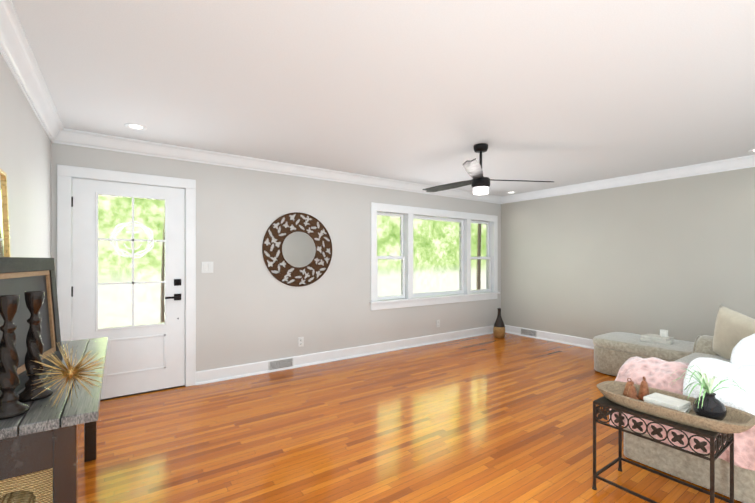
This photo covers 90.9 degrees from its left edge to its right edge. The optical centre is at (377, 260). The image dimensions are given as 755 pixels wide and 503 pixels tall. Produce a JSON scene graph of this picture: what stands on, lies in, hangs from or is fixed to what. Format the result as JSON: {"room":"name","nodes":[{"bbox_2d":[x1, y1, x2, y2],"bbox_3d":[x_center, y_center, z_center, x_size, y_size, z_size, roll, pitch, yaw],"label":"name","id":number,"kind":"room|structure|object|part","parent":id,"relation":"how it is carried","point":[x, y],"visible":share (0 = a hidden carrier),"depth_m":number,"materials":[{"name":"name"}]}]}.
{"room":"living room","nodes":[
{"label":"living room","id":0,"kind":"room"},
{"bbox_2d":[0,53,50,257],"bbox_3d":[-1.243,0.080,0.811,0.160,2.440,5.790,0,0,-35],"label":"wall","id":1,"kind":"structure","parent":0,"point":[25,153],"depth_m":2.30,"materials":[{"name":"paint"}]},
{"bbox_2d":[0,0,67,143],"bbox_3d":[-1.189,-1.081,0.953,0.092,0.118,5.400,0,0,-35],"label":"crown molding","id":2,"kind":"structure","parent":1,"relation":"attached to","point":[16,52],"depth_m":2.12,"materials":[{"name":"white wood"}]},
{"bbox_2d":[51,143,500,371],"bbox_3d":[-0.337,0.080,5.070,6.520,2.440,0.160,0,0,-35],"label":"wall","id":3,"kind":"structure","parent":0,"point":[250,308],"depth_m":4.38,"materials":[{"name":"paint"}]},
{"bbox_2d":[57,164,195,400],"bbox_3d":[-2.392,0.233,3.625,1.100,2.135,0.180,0,0,-35],"label":"door frame","id":4,"kind":"structure","parent":3,"relation":"attached to","point":[66,174],"depth_m":3.49,"materials":[{"name":"wood"}]},
{"bbox_2d":[71,178,184,398],"bbox_3d":[-2.354,0.276,3.566,0.905,2.020,0.100,0,0,-35],"label":"door leaf","id":5,"kind":"structure","parent":3,"relation":"in","point":[140,358],"depth_m":3.57,"materials":[{"name":"white wood"}]},
{"bbox_2d":[109,221,153,258],"bbox_3d":[-2.395,-0.202,3.629,0.369,0.372,0.034,0,0,-35],"label":"wreath","id":6,"kind":"object","parent":5,"relation":"attached to","point":[117,248],"depth_m":3.62,"materials":[{"name":"white"}]},
{"bbox_2d":[201,262,212,272],"bbox_3d":[-1.804,0.076,3.942,0.118,0.120,0.012,0,0,-35],"label":"switch plate","id":7,"kind":"object","parent":3,"relation":"attached to","point":[206,267],"visible":1,"depth_m":3.94,"materials":[{"name":"white plastic"}]},
{"bbox_2d":[50,129,503,203],"bbox_3d":[-0.265,-1.081,4.967,6.200,0.118,0.092,0,0,-35],"label":"crown molding","id":8,"kind":"structure","parent":3,"relation":"attached to","point":[75,137],"depth_m":4.12,"materials":[{"name":"white wood"}]},
{"bbox_2d":[262,212,331,286],"bbox_3d":[-0.953,-0.130,4.529,0.904,0.904,0.021,0,0,-35],"label":"round wall mirror","id":9,"kind":"object","parent":3,"relation":"attached to","point":[297,248],"visible":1,"depth_m":4.51,"materials":[{"name":"brown glass"}]},
{"bbox_2d":[298,337,303,346],"bbox_3d":[-0.936,1.000,4.547,0.072,0.118,0.012,0,0,-35],"label":"electrical outlet","id":10,"kind":"object","parent":3,"relation":"attached to","point":[300,341],"visible":1,"depth_m":4.54,"materials":[{"name":"white plastic"}]},
{"bbox_2d":[196,325,493,384],"bbox_3d":[0.162,1.233,5.302,5.015,0.135,0.029,0,0,-35],"label":"baseboard","id":11,"kind":"structure","parent":3,"relation":"attached to","point":[227,373],"depth_m":4.80,"materials":[{"name":"white wood"}]},
{"bbox_2d":[269,358,292,369],"bbox_3d":[-1.136,1.225,4.389,0.300,0.105,0.012,0,0,-35],"label":"air vent register","id":12,"kind":"object","parent":11,"relation":"attached to","point":[280,364],"visible":1,"depth_m":4.38,"materials":[{"name":"grey metal"}]},
{"bbox_2d":[369,202,499,310],"bbox_3d":[0.999,-0.052,5.969,2.790,1.495,0.215,0,0,-35],"label":"window","id":13,"kind":"structure","parent":3,"relation":"in","point":[408,213],"depth_m":5.82,"materials":[{"name":"white wood"}]},
{"bbox_3d":[0.985,-0.060,5.989,2.522,1.252,0.075,0,0,-35],"label":"window sashes","id":14,"kind":"part","parent":13,"relation":"part of","materials":[{"name":"white wood"}]},
{"bbox_2d":[12,0,754,195],"bbox_3d":[1.319,-1.200,2.696,6.520,0.120,5.950,0,0,-35],"label":"ceiling","id":15,"kind":"structure","parent":0,"point":[560,93],"depth_m":2.36,"materials":[{"name":"paint"}]},
{"bbox_2d":[124,123,146,130],"bbox_3d":[-2.062,-1.138,3.172,0.166,0.008,0.166,0,0,-35],"label":"recessed light","id":16,"kind":"object","parent":15,"relation":"in","point":[133,126],"visible":1,"depth_m":3.16,"materials":[{"name":"white plastic"}]},
{"bbox_2d":[423,143,553,194],"bbox_3d":[0.953,-0.899,3.835,1.365,0.482,1.234,0,0,-35],"label":"ceiling fan","id":17,"kind":"object","parent":15,"relation":"hanging from","point":[479,183],"visible":1,"depth_m":3.64,"materials":[{"name":"black metal"}]},
{"bbox_2d":[78,333,742,502],"bbox_3d":[1.319,1.360,2.696,6.520,0.120,5.950,0,0,-35],"label":"floor","id":18,"kind":"structure","parent":0,"point":[491,418],"depth_m":2.74,"materials":[{"name":"brown wood"}]},
{"bbox_2d":[0,468,52,502],"bbox_3d":[-1.361,1.004,1.442,0.292,0.587,0.462,0,0,-35],"label":"seagrass basket","id":19,"kind":"object","parent":18,"relation":"on","point":[35,487],"visible":0.19,"depth_m":1.30,"materials":[{"name":"beige wicker"}]},
{"bbox_2d":[0,337,107,502],"bbox_3d":[-1.563,0.910,1.790,0.402,0.779,1.518,0,0,-35],"label":"console table","id":20,"kind":"object","parent":18,"relation":"on","point":[42,434],"visible":0.71,"depth_m":1.26,"materials":[{"name":"black wood"}]},
{"bbox_2d":[0,169,10,256],"bbox_3d":[-1.573,0.043,1.477,0.051,0.950,0.900,0,0,-35],"label":"leaning mirror","id":21,"kind":"object","parent":20,"relation":"on","point":[4,236],"visible":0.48,"depth_m":1.81,"materials":[{"name":"gold glass"}]},
{"bbox_2d":[0,295,29,419],"bbox_3d":[-1.245,0.319,1.254,0.107,0.400,0.107,0,0,-35],"label":"candlestick","id":22,"kind":"object","parent":20,"relation":"on","point":[11,405],"visible":1,"depth_m":1.24,"materials":[{"name":"brown wood"}]},
{"bbox_2d":[0,257,62,395],"bbox_3d":[-1.485,0.254,1.545,0.063,0.532,0.820,0,0,-25],"label":"picture frame","id":23,"kind":"object","parent":20,"relation":"on","point":[20,276],"visible":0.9,"depth_m":1.65,"materials":[{"name":"grey paint"}]},
{"bbox_2d":[18,291,52,401],"bbox_3d":[-1.302,0.319,1.410,0.107,0.400,0.107,0,0,-35],"label":"candlestick","id":24,"kind":"object","parent":20,"relation":"on","point":[34,303],"visible":0.92,"depth_m":1.39,"materials":[{"name":"brown wood"}]},
{"bbox_2d":[31,342,105,406],"bbox_3d":[-1.120,0.405,1.348,0.228,0.222,0.226,0,0,-35],"label":"decor","id":25,"kind":"object","parent":20,"relation":"on","point":[71,373],"visible":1,"depth_m":1.34,"materials":[{"name":"gold metal"}]},
{"bbox_2d":[493,308,504,337],"bbox_3d":[2.051,1.055,6.261,0.196,0.489,0.196,0,0,-35],"label":"floor vase","id":26,"kind":"object","parent":18,"relation":"on","point":[499,329],"visible":1,"depth_m":6.20,"materials":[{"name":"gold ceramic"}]},
{"bbox_2d":[593,332,693,375],"bbox_3d":[3.031,1.097,4.140,0.704,0.404,1.004,0,0,-35],"label":"ottoman","id":27,"kind":"object","parent":18,"relation":"on","point":[614,352],"visible":0.5,"depth_m":4.08,"materials":[{"name":"beige fabric"}]},
{"bbox_2d":[640,329,673,344],"bbox_3d":[3.082,0.828,4.100,0.228,0.130,0.283,0,0,-45],"label":"tray","id":28,"kind":"object","parent":27,"relation":"on","point":[663,337],"visible":1,"depth_m":4.04,"materials":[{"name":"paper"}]},
{"bbox_2d":[592,396,733,502],"bbox_3d":[1.512,1.050,1.995,0.348,0.500,0.534,0,0,-35],"label":"side table","id":29,"kind":"object","parent":18,"relation":"on","point":[605,403],"visible":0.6,"depth_m":1.89,"materials":[{"name":"metal"}]},
{"bbox_2d":[597,381,754,433],"bbox_3d":[1.535,0.767,1.962,0.310,0.065,0.670,0,0,-35],"label":"tray","id":30,"kind":"object","parent":29,"relation":"on","point":[734,420],"visible":0.69,"depth_m":1.84,"materials":[{"name":"brown wood"}]},
{"bbox_2d":[623,378,631,395],"bbox_3d":[1.452,0.729,2.142,0.066,0.102,0.066,0,0,-35],"label":"bell","id":31,"kind":"object","parent":30,"relation":"in","point":[628,384],"visible":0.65,"depth_m":2.14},
{"bbox_2d":[626,381,638,399],"bbox_3d":[1.412,0.726,2.059,0.066,0.109,0.066,0,0,-35],"label":"bell","id":32,"kind":"object","parent":30,"relation":"in","point":[632,392],"visible":0.75,"depth_m":2.05,"materials":[{"name":"orange ceramic"}]},
{"bbox_2d":[638,376,649,400],"bbox_3d":[1.491,0.715,2.078,0.066,0.130,0.066,0,0,-35],"label":"bell","id":33,"kind":"object","parent":30,"relation":"in","point":[643,390],"visible":0.73,"depth_m":2.06,"materials":[{"name":"orange ceramic"}]},
{"bbox_2d":[643,392,690,412],"bbox_3d":[1.528,0.758,1.963,0.162,0.044,0.185,0,0,-35],"label":"book","id":34,"kind":"object","parent":30,"relation":"in","point":[666,401],"visible":0.73,"depth_m":1.94,"materials":[{"name":"paper"}]},
{"bbox_2d":[669,365,753,420],"bbox_3d":[1.639,0.660,1.833,0.324,0.240,0.357,0,0,-35],"label":"potted plant","id":35,"kind":"object","parent":30,"relation":"in","point":[708,404],"visible":1,"depth_m":1.80,"materials":[{"name":"black ceramic"}]},
{"bbox_2d":[609,305,754,502],"bbox_3d":[2.559,0.830,2.515,1.914,0.938,1.098,0,0,-35],"label":"sofa","id":36,"kind":"object","parent":18,"relation":"on","point":[726,350],"visible":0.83,"depth_m":2.17,"materials":[{"name":"beige fabric"}]},
{"bbox_2d":[501,167,754,341],"bbox_3d":[3.973,0.080,4.449,0.160,2.440,5.790,0,0,-35],"label":"wall","id":37,"kind":"structure","parent":0,"point":[675,258],"depth_m":5.03,"materials":[{"name":"paint"}]},
{"bbox_2d":[505,325,593,348],"bbox_3d":[3.841,1.233,4.473,0.029,0.135,5.600,0,0,-35],"label":"baseboard","id":38,"kind":"structure","parent":37,"relation":"attached to","point":[560,338],"depth_m":5.89,"materials":[{"name":"white wood"}]},
{"bbox_2d":[521,328,536,336],"bbox_3d":[2.560,1.225,6.298,0.012,0.105,0.300,0,0,-35],"label":"air vent register","id":39,"kind":"object","parent":38,"relation":"attached to","point":[528,332],"visible":1,"depth_m":6.29,"materials":[{"name":"grey metal"}]},
{"bbox_2d":[504,155,754,203],"bbox_3d":[3.821,-1.081,4.447,0.092,0.118,5.400,0,0,-35],"label":"crown molding","id":40,"kind":"structure","parent":37,"relation":"attached to","point":[743,162],"depth_m":4.89,"materials":[{"name":"white wood"}]},
{"label":"outside","id":41,"kind":"structure","parent":0,"visible":0},
{"bbox_2d":[160,222,163,322],"bbox_3d":[-4.654,-0.702,8.309,0.358,5.005,0.140,0,0,-38],"label":"trunk","id":42,"kind":"object","parent":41,"point":[162,270],"depth_m":8.19,"materials":[{"name":"brown"}]},
{"bbox_2d":[98,195,485,327],"bbox_3d":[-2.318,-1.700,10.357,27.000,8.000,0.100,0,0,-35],"label":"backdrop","id":43,"kind":"structure","parent":41,"point":[118,274],"depth_m":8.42,"materials":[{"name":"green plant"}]},
{"bbox_2d":[476,224,481,289],"bbox_3d":[3.925,-0.702,14.300,0.329,5.005,0.179,0,0,-44],"label":"trunk","id":44,"kind":"object","parent":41,"point":[478,276],"depth_m":14.20,"materials":[{"name":"brown"}]}
]}

